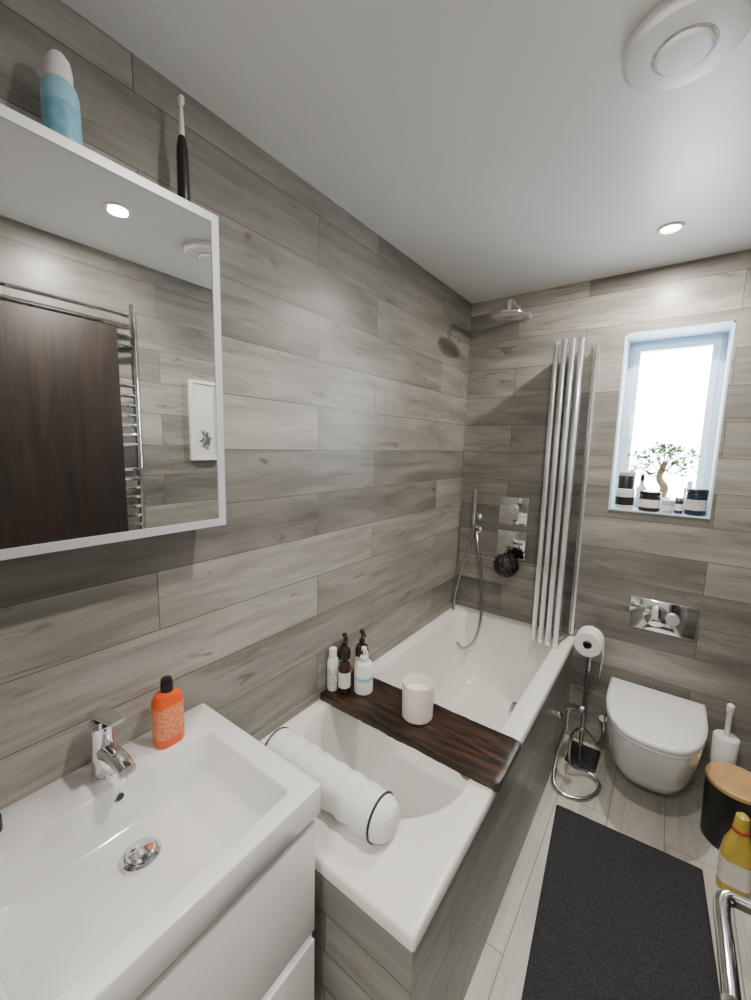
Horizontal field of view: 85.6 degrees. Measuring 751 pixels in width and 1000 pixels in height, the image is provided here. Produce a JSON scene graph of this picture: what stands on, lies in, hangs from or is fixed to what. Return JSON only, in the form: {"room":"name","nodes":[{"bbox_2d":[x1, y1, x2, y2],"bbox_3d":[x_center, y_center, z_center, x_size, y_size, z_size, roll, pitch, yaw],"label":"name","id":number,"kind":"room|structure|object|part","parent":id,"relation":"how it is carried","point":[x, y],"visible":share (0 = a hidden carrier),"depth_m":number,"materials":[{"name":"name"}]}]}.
{"room":"bathroom","nodes":[
{"label":"bathroom","id":0,"kind":"room"},
{"bbox_2d":[0,0,471,809],"bbox_3d":[-0.466,0.197,1.241,0.100,2.400,3.760,7,9,36],"label":"wall","id":1,"kind":"structure","parent":0,"point":[345,360],"depth_m":1.25,"materials":[{"name":"tile"}]},
{"bbox_2d":[0,103,225,560],"bbox_3d":[-0.616,-0.271,0.756,0.132,0.720,0.653,7,9,36],"label":"upper cabinet","id":2,"kind":"object","parent":1,"relation":"attached to","point":[112,422],"visible":1,"depth_m":0.77,"materials":[{"name":"mirror"}]},
{"bbox_2d":[40,49,82,145],"bbox_3d":[-0.576,-0.720,0.744,0.059,0.174,0.059,7,9,36],"label":"shampoo bottle","id":3,"kind":"object","parent":2,"relation":"on","point":[60,104],"visible":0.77,"depth_m":0.72,"materials":[{"name":"blue plastic"}]},
{"bbox_2d":[176,94,190,201],"bbox_3d":[-0.439,-0.779,0.924,0.029,0.250,0.029,7,9,36],"label":"electric toothbrush","id":4,"kind":"object","parent":2,"relation":"on","point":[183,178],"visible":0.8,"depth_m":0.92,"materials":[{"name":"black plastic"}]},
{"bbox_3d":[-0.440,-0.739,0.929,0.029,0.170,0.029,7,9,36],"label":"handle","id":5,"kind":"part","parent":4,"relation":"part of","materials":[{"name":"black plastic"}]},
{"bbox_2d":[61,0,750,303],"bbox_3d":[0.281,-0.960,0.583,1.850,0.100,3.800,7,9,36],"label":"ceiling","id":6,"kind":"structure","parent":0,"point":[505,148],"depth_m":1.04,"materials":[{"name":"paint"}]},
{"bbox_2d":[656,221,685,234],"bbox_3d":[1.100,-1.010,1.512,0.088,0.007,0.088,7,9,36],"label":"recessed light","id":7,"kind":"object","parent":6,"relation":"in","point":[673,227],"visible":1,"depth_m":1.51,"materials":[{"name":"white plastic"}]},
{"bbox_2d":[622,0,750,91],"bbox_3d":[0.622,-0.914,0.817,0.220,0.036,0.220,7,9,36],"label":"fan","id":8,"kind":"object","parent":6,"relation":"attached to","point":[678,42],"visible":1,"depth_m":0.80,"materials":[{"name":"white plastic"}]},
{"bbox_2d":[456,249,750,788],"bbox_3d":[1.313,0.123,2.106,1.750,2.400,0.260,7,9,36],"label":"wall","id":9,"kind":"structure","parent":0,"point":[704,565],"depth_m":2.00,"materials":[{"name":"tile"}]},
{"bbox_2d":[452,488,482,649],"bbox_3d":[0.569,0.410,2.395,0.162,0.949,0.207,0,8,-12],"label":"shower","id":10,"kind":"object","parent":9,"relation":"attached to","point":[476,515],"visible":0.92,"depth_m":2.40,"materials":[{"name":"silver metal"}]},
{"bbox_2d":[475,526,481,532],"bbox_3d":[0.614,0.178,2.445,0.044,0.044,0.030,7,9,36],"label":"wall outlet","id":11,"kind":"object","parent":10,"relation":"attached to","point":[478,529],"depth_m":2.44,"materials":[{"name":"silver metal"}]},
{"bbox_2d":[490,299,532,322],"bbox_3d":[0.704,-0.941,2.029,0.170,0.105,0.385,7,9,36],"label":"shower head","id":12,"kind":"object","parent":9,"relation":"attached to","point":[509,315],"visible":1,"depth_m":1.95},
{"bbox_3d":[0.726,-0.949,2.059,0.020,0.072,0.310,7,9,36],"label":"arm","id":13,"kind":"part","parent":12,"relation":"part of","materials":[{"name":"silver metal"}]},
{"bbox_2d":[496,496,528,559],"bbox_3d":[0.785,0.154,2.301,0.162,0.347,0.055,7,9,36],"label":"shower valve","id":14,"kind":"object","parent":9,"relation":"attached to","point":[512,510],"visible":0.97,"depth_m":2.27,"materials":[{"name":"silver metal"}]},
{"bbox_2d":[493,547,518,577],"bbox_3d":[0.732,0.353,2.271,0.142,0.167,0.145,7,9,36],"label":"loofah","id":15,"kind":"object","parent":14,"relation":"hanging from","point":[506,565],"visible":1,"depth_m":2.24,"materials":[{"name":"black plastic"}]},
{"bbox_3d":[0.784,0.256,2.342,0.165,0.160,0.009,7,9,36],"label":"plate","id":16,"kind":"part","parent":14,"relation":"part of","materials":[{"name":"silver metal"}]},
{"bbox_3d":[0.776,0.050,2.298,0.052,0.052,0.034,7,9,36],"label":"knob","id":17,"kind":"part","parent":14,"relation":"part of","materials":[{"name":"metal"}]},
{"bbox_3d":[0.788,0.063,2.317,0.165,0.160,0.009,7,9,36],"label":"plate","id":18,"kind":"part","parent":14,"relation":"part of","materials":[{"name":"silver metal"}]},
{"bbox_3d":[0.780,0.259,2.293,0.073,0.018,0.017,7,9,36],"label":"lever","id":19,"kind":"part","parent":14,"relation":"part of","materials":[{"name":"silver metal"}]},
{"bbox_2d":[606,677,707,793],"bbox_3d":[1.227,1.113,1.815,0.378,0.362,0.487,7,9,36],"label":"wall-hung toilet","id":20,"kind":"object","parent":9,"relation":"attached to","point":[657,739],"visible":1,"depth_m":1.70,"materials":[{"name":"white ceramic"}]},
{"bbox_3d":[1.230,1.134,1.822,0.364,0.317,0.476,7,9,36],"label":"bowl","id":21,"kind":"part","parent":20,"relation":"part of","materials":[{"name":"white ceramic"}]},
{"bbox_3d":[1.218,0.969,1.779,0.372,0.017,0.433,7,9,36],"label":"seat","id":22,"kind":"part","parent":20,"relation":"part of","materials":[{"name":"white plastic"}]},
{"bbox_3d":[1.222,0.947,1.779,0.378,0.024,0.454,7,9,36],"label":"lid","id":23,"kind":"part","parent":20,"relation":"part of","materials":[{"name":"white plastic"}]},
{"bbox_2d":[628,595,698,640],"bbox_3d":[1.369,0.563,1.940,0.267,0.155,0.022,7,9,36],"label":"flush plate","id":24,"kind":"object","parent":9,"relation":"attached to","point":[680,621],"visible":1,"depth_m":1.93,"materials":[{"name":"silver metal"}]},
{"bbox_2d":[608,320,735,518],"bbox_3d":[1.409,-0.363,1.963,0.397,0.844,0.246,7,9,36],"label":"reveal","id":25,"kind":"object","parent":9,"relation":"attached to","point":[729,326],"visible":0.8,"depth_m":1.88,"materials":[{"name":"white paint"}]},
{"bbox_2d":[615,488,634,508],"bbox_3d":[1.246,-0.008,2.028,0.082,0.100,0.082,7,9,36],"label":"candle","id":26,"kind":"object","parent":25,"relation":"on","point":[624,498],"visible":0.92,"depth_m":2.00,"materials":[{"name":"black glass"}]},
{"bbox_3d":[1.247,-0.049,2.022,0.082,0.018,0.082,7,9,36],"label":"lid","id":27,"kind":"part","parent":26,"relation":"part of","materials":[{"name":"white plastic"}]},
{"bbox_2d":[617,471,635,488],"bbox_3d":[1.248,-0.100,2.016,0.073,0.085,0.073,7,9,36],"label":"candle","id":28,"kind":"object","parent":26,"relation":"on","point":[626,479],"visible":1,"depth_m":1.99,"materials":[{"name":"black glass"}]},
{"bbox_3d":[1.249,-0.132,2.011,0.073,0.022,0.073,7,9,36],"label":"lid","id":29,"kind":"part","parent":28,"relation":"part of","materials":[{"name":"silver metal"}]},
{"bbox_2d":[634,475,646,507],"bbox_3d":[1.338,-0.041,2.044,0.044,0.165,0.044,7,9,36],"label":"bottle","id":30,"kind":"object","parent":25,"relation":"on","point":[641,486],"visible":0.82,"depth_m":2.03,"materials":[{"name":"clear glass"}]},
{"bbox_2d":[638,490,661,511],"bbox_3d":[1.327,0.005,1.964,0.090,0.095,0.090,7,9,36],"label":"candle","id":31,"kind":"object","parent":25,"relation":"on","point":[649,501],"visible":1,"depth_m":1.93,"materials":[{"name":"black glass"}]},
{"bbox_3d":[1.327,-0.034,1.958,0.090,0.017,0.090,7,9,36],"label":"lid","id":32,"kind":"part","parent":31,"relation":"part of","materials":[{"name":"black plastic"}]},
{"bbox_2d":[628,442,700,510],"bbox_3d":[1.386,-0.119,1.993,0.311,0.336,0.106,7,9,36],"label":"bonsai tree","id":33,"kind":"object","parent":25,"relation":"on","point":[662,469],"visible":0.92,"depth_m":1.98,"materials":[{"name":"green plant"}]},
{"bbox_3d":[1.404,0.016,2.008,0.086,0.065,0.086,7,9,36],"label":"pot","id":34,"kind":"part","parent":33,"relation":"part of","materials":[{"name":"white ceramic"}]},
{"bbox_2d":[661,500,674,513],"bbox_3d":[1.376,0.031,1.911,0.049,0.060,0.049,7,9,36],"label":"glass jar","id":35,"kind":"object","parent":25,"relation":"on","point":[667,506],"visible":1,"depth_m":1.89,"materials":[{"name":"white glass"}]},
{"bbox_3d":[1.377,0.006,1.908,0.049,0.011,0.049,7,9,36],"label":"lid","id":36,"kind":"part","parent":35,"relation":"part of","materials":[{"name":"silver metal"}]},
{"bbox_2d":[614,333,728,505],"bbox_3d":[1.449,-0.369,2.017,0.381,0.828,0.110,7,9,36],"label":"window","id":37,"kind":"structure","parent":25,"relation":"attached to","point":[723,349],"depth_m":1.93,"materials":[{"name":"white plastic"}]},
{"bbox_3d":[1.300,-0.377,2.073,0.014,0.120,0.025,7,9,36],"label":"handle","id":38,"kind":"part","parent":37,"relation":"part of","materials":[{"name":"white plastic"}]},
{"bbox_2d":[629,346,712,499],"bbox_3d":[1.450,-0.369,2.019,0.287,0.734,0.005,7,9,36],"label":"glazing","id":39,"kind":"object","parent":37,"relation":"attached to","point":[672,389],"visible":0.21,"depth_m":2.00,"materials":[{"name":"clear glass"}]},
{"bbox_3d":[1.449,-0.369,2.017,0.333,0.780,0.060,7,9,36],"label":"sash","id":40,"kind":"part","parent":37,"relation":"part of","materials":[{"name":"white plastic"}]},
{"bbox_2d":[674,497,683,513],"bbox_3d":[1.419,0.026,1.898,0.035,0.075,0.035,7,9,36],"label":"glass jar","id":41,"kind":"object","parent":25,"relation":"on","point":[679,501],"visible":0.99,"depth_m":1.89,"materials":[{"name":"blue glass"}]},
{"bbox_3d":[1.420,-0.005,1.894,0.035,0.014,0.035,7,9,36],"label":"lid","id":42,"kind":"part","parent":41,"relation":"part of","materials":[{"name":"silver metal"}]},
{"bbox_2d":[683,481,692,511],"bbox_3d":[1.490,-0.015,1.932,0.040,0.150,0.025,7,9,36],"label":"perfume bottle","id":43,"kind":"object","parent":25,"relation":"on","point":[689,483],"visible":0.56,"depth_m":1.93,"materials":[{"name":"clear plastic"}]},
{"bbox_2d":[684,488,709,515],"bbox_3d":[1.473,0.009,1.863,0.084,0.120,0.084,7,9,36],"label":"candle","id":44,"kind":"object","parent":25,"relation":"on","point":[696,499],"visible":1,"depth_m":1.83,"materials":[{"name":"blue glass"}]},
{"bbox_3d":[1.474,-0.040,1.856,0.084,0.022,0.084,7,9,36],"label":"lid","id":45,"kind":"part","parent":44,"relation":"part of","materials":[{"name":"black plastic"}]},
{"bbox_2d":[464,734,750,999],"bbox_3d":[0.224,1.518,0.911,1.850,0.100,3.800,7,9,36],"label":"floor","id":46,"kind":"structure","parent":0,"point":[668,823],"depth_m":1.64,"materials":[{"name":"beige tile"}]},
{"bbox_2d":[0,703,320,999],"bbox_3d":[-0.484,1.041,0.866,0.470,0.824,0.561,7,9,36],"label":"vanity unit","id":47,"kind":"object","parent":46,"relation":"on","point":[190,876],"visible":1,"depth_m":0.80,"materials":[{"name":"white ceramic"}]},
{"bbox_2d":[0,813,2,831],"bbox_3d":[-0.725,0.611,0.769,0.026,0.044,0.026,7,9,36],"label":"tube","id":48,"kind":"object","parent":47,"relation":"on","point":[1,822],"visible":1,"depth_m":0.77,"materials":[{"name":"black plastic"}]},
{"bbox_2d":[87,705,135,782],"bbox_3d":[-0.569,0.537,0.876,0.149,0.168,0.054,7,9,36],"label":"mixer tap","id":49,"kind":"object","parent":47,"relation":"on","point":[109,759],"visible":1,"depth_m":0.88,"materials":[{"name":"silver metal"}]},
{"bbox_3d":[-0.579,0.469,0.876,0.110,0.033,0.040,7,9,36],"label":"lever","id":50,"kind":"part","parent":49,"relation":"part of","materials":[{"name":"silver metal"}]},
{"bbox_3d":[-0.554,0.556,0.867,0.110,0.041,0.038,7,9,36],"label":"spout","id":51,"kind":"part","parent":49,"relation":"part of","materials":[{"name":"silver metal"}]},
{"bbox_2d":[151,675,184,749],"bbox_3d":[-0.517,0.519,1.009,0.053,0.171,0.071,7,9,36],"label":"soap bottle","id":52,"kind":"object","parent":47,"relation":"on","point":[167,704],"visible":1,"depth_m":0.99,"materials":[{"name":"plastic"}]},
{"bbox_3d":[-0.305,0.881,0.716,0.021,0.286,0.537,7,9,36],"label":"drawer","id":53,"kind":"part","parent":47,"relation":"part of","materials":[{"name":"white paint"}]},
{"bbox_3d":[-0.312,1.195,0.757,0.021,0.295,0.537,7,9,36],"label":"drawer","id":54,"kind":"part","parent":47,"relation":"part of","materials":[{"name":"white paint"}]},
{"bbox_2d":[259,605,574,999],"bbox_3d":[0.290,1.066,1.744,0.699,0.580,1.699,7,9,36],"label":"bathtub","id":55,"kind":"object","parent":46,"relation":"on","point":[411,915],"visible":0.65,"depth_m":1.24,"materials":[{"name":"white ceramic"}]},
{"bbox_2d":[265,727,399,844],"bbox_3d":[-0.138,0.785,1.136,0.458,0.119,0.119,7,9,36],"label":"pillow","id":56,"kind":"object","parent":55,"relation":"on","point":[372,812],"visible":0.73,"depth_m":1.05,"materials":[{"name":"white fabric"}]},
{"bbox_3d":[-0.203,1.161,1.081,0.693,0.544,0.022,7,9,36],"label":"panel","id":57,"kind":"part","parent":55,"relation":"part of","materials":[{"name":"tile"}]},
{"bbox_2d":[320,670,520,792],"bbox_3d":[0.134,0.790,1.466,0.710,0.031,0.227,7,9,36],"label":"board","id":58,"kind":"object","parent":55,"relation":"on","point":[485,755],"visible":0.86,"depth_m":1.37,"materials":[{"name":"brown wood"}]},
{"bbox_2d":[327,646,338,691],"bbox_3d":[-0.168,0.663,1.599,0.045,0.173,0.045,7,9,36],"label":"lotion bottle","id":59,"kind":"object","parent":58,"relation":"on","point":[332,662],"visible":0.97,"depth_m":1.58,"materials":[{"name":"white plastic"}]},
{"bbox_2d":[338,647,350,694],"bbox_3d":[-0.116,0.662,1.578,0.062,0.183,0.052,7,9,36],"label":"bottle","id":60,"kind":"object","parent":58,"relation":"on","point":[344,669],"visible":1,"depth_m":1.57,"materials":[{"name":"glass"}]},
{"bbox_2d":[338,633,350,664],"bbox_3d":[-0.122,0.640,1.643,0.064,0.208,0.054,7,9,36],"label":"bottle","id":61,"kind":"object","parent":58,"relation":"on","point":[344,643],"visible":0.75,"depth_m":1.63,"materials":[{"name":"black plastic"}]},
{"bbox_2d":[355,629,368,661],"bbox_3d":[-0.052,0.635,1.658,0.064,0.218,0.055,7,9,36],"label":"shampoo bottle","id":62,"kind":"object","parent":58,"relation":"on","point":[358,650],"visible":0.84,"depth_m":1.64,"materials":[{"name":"plastic"}]},
{"bbox_2d":[354,646,372,695],"bbox_3d":[-0.046,0.662,1.590,0.075,0.183,0.075,7,9,36],"label":"wash bottle","id":63,"kind":"object","parent":58,"relation":"on","point":[363,667],"visible":1,"depth_m":1.57,"materials":[{"name":"white plastic"}]},
{"bbox_2d":[402,673,434,724],"bbox_3d":[0.151,0.711,1.451,0.114,0.132,0.114,7,9,36],"label":"candle jar","id":64,"kind":"object","parent":58,"relation":"on","point":[417,688],"visible":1,"depth_m":1.41,"materials":[{"name":"white glass"}]},
{"bbox_3d":[0.566,1.114,1.565,0.024,0.544,1.670,7,9,36],"label":"panel","id":65,"kind":"part","parent":55,"relation":"part of","materials":[{"name":"tile"}]},
{"bbox_2d":[531,336,599,648],"bbox_3d":[0.955,-0.013,2.056,0.243,1.503,0.135,-6,10,-44],"label":"screen","id":66,"kind":"object","parent":55,"relation":"on","point":[575,364],"visible":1,"depth_m":2.00,"materials":[{"name":"silver glass"}]},
{"bbox_3d":[0.895,-0.025,2.078,0.005,1.478,0.151,8,10,42],"label":"pane","id":67,"kind":"part","parent":66,"relation":"part of","materials":[{"name":"clear glass"}]},
{"bbox_3d":[0.925,-0.021,2.057,0.005,1.478,0.181,8,10,41],"label":"pane","id":68,"kind":"part","parent":66,"relation":"part of","materials":[{"name":"clear glass"}]},
{"bbox_3d":[0.954,-0.018,2.036,0.005,1.478,0.191,8,10,40],"label":"pane","id":69,"kind":"part","parent":66,"relation":"part of","materials":[{"name":"clear glass"}]},
{"bbox_3d":[0.996,-0.015,2.018,0.203,1.478,0.005,-6,11,-44],"label":"pane","id":70,"kind":"part","parent":66,"relation":"part of","materials":[{"name":"clear glass"}]},
{"bbox_2d":[552,703,606,800],"bbox_3d":[1.019,1.138,1.991,0.214,0.405,0.458,7,9,36],"label":"bidet spray","id":71,"kind":"object","parent":46,"relation":"on","point":[580,709],"visible":1,"depth_m":1.95,"materials":[{"name":"silver metal"}]},
{"bbox_2d":[565,624,603,772],"bbox_3d":[1.068,0.977,2.039,0.145,0.715,0.205,7,9,36],"label":"stand","id":72,"kind":"object","parent":46,"relation":"on","point":[589,640],"visible":0.94,"depth_m":2.03,"materials":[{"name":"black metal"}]},
{"bbox_3d":[1.068,0.975,2.060,0.020,0.688,0.020,7,9,36],"label":"post","id":73,"kind":"part","parent":72,"relation":"part of","materials":[{"name":"metal"}]},
{"bbox_2d":[521,804,720,999],"bbox_3d":[0.790,1.418,1.319,0.514,0.014,0.868,6,9,33],"label":"bath mat","id":74,"kind":"object","parent":46,"relation":"on","point":[619,916],"visible":1,"depth_m":1.35,"materials":[{"name":"black fabric"}]},
{"bbox_2d":[710,703,739,764],"bbox_3d":[1.536,1.130,1.790,0.094,0.498,0.094,7,9,36],"label":"toilet brush","id":75,"kind":"object","parent":46,"relation":"on","point":[725,745],"visible":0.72,"depth_m":1.76,"materials":[{"name":"white plastic"}]},
{"bbox_3d":[1.540,0.959,1.768,0.028,0.153,0.028,7,9,36],"label":"handle","id":76,"kind":"part","parent":75,"relation":"part of","materials":[{"name":"white plastic"}]},
{"bbox_2d":[700,762,750,849],"bbox_3d":[1.454,1.261,1.647,0.206,0.272,0.206,7,9,36],"label":"pedal bin","id":77,"kind":"object","parent":46,"relation":"on","point":[727,787],"visible":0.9,"depth_m":1.62,"materials":[{"name":"black plastic"}]},
{"bbox_3d":[1.457,1.136,1.631,0.206,0.020,0.206,7,9,36],"label":"lid","id":78,"kind":"part","parent":77,"relation":"part of","materials":[{"name":"brown wood"}]},
{"bbox_2d":[716,812,750,897],"bbox_3d":[1.302,1.267,1.460,0.092,0.303,0.068,7,9,36],"label":"bottle","id":79,"kind":"object","parent":46,"relation":"on","point":[733,870],"visible":0.99,"depth_m":1.44,"materials":[{"name":"yellow plastic"}]},
{"bbox_3d":[-0.209,0.363,0.036,1.750,2.400,0.100,7,9,36],"label":"wall","id":80,"kind":"structure","parent":0,"visible":0},
{"bbox_3d":[0.423,0.514,0.275,0.040,2.054,0.800,7,9,36],"label":"leaf","id":81,"kind":"object","parent":80,"relation":"attached to","visible":0},
{"bbox_2d":[713,889,750,999],"bbox_3d":[0.483,0.569,0.501,0.099,0.019,0.155,7,9,36],"label":"lever","id":82,"kind":"object","parent":81,"relation":"attached to","point":[724,900],"visible":1,"depth_m":0.52,"materials":[{"name":"silver metal"}]}
]}

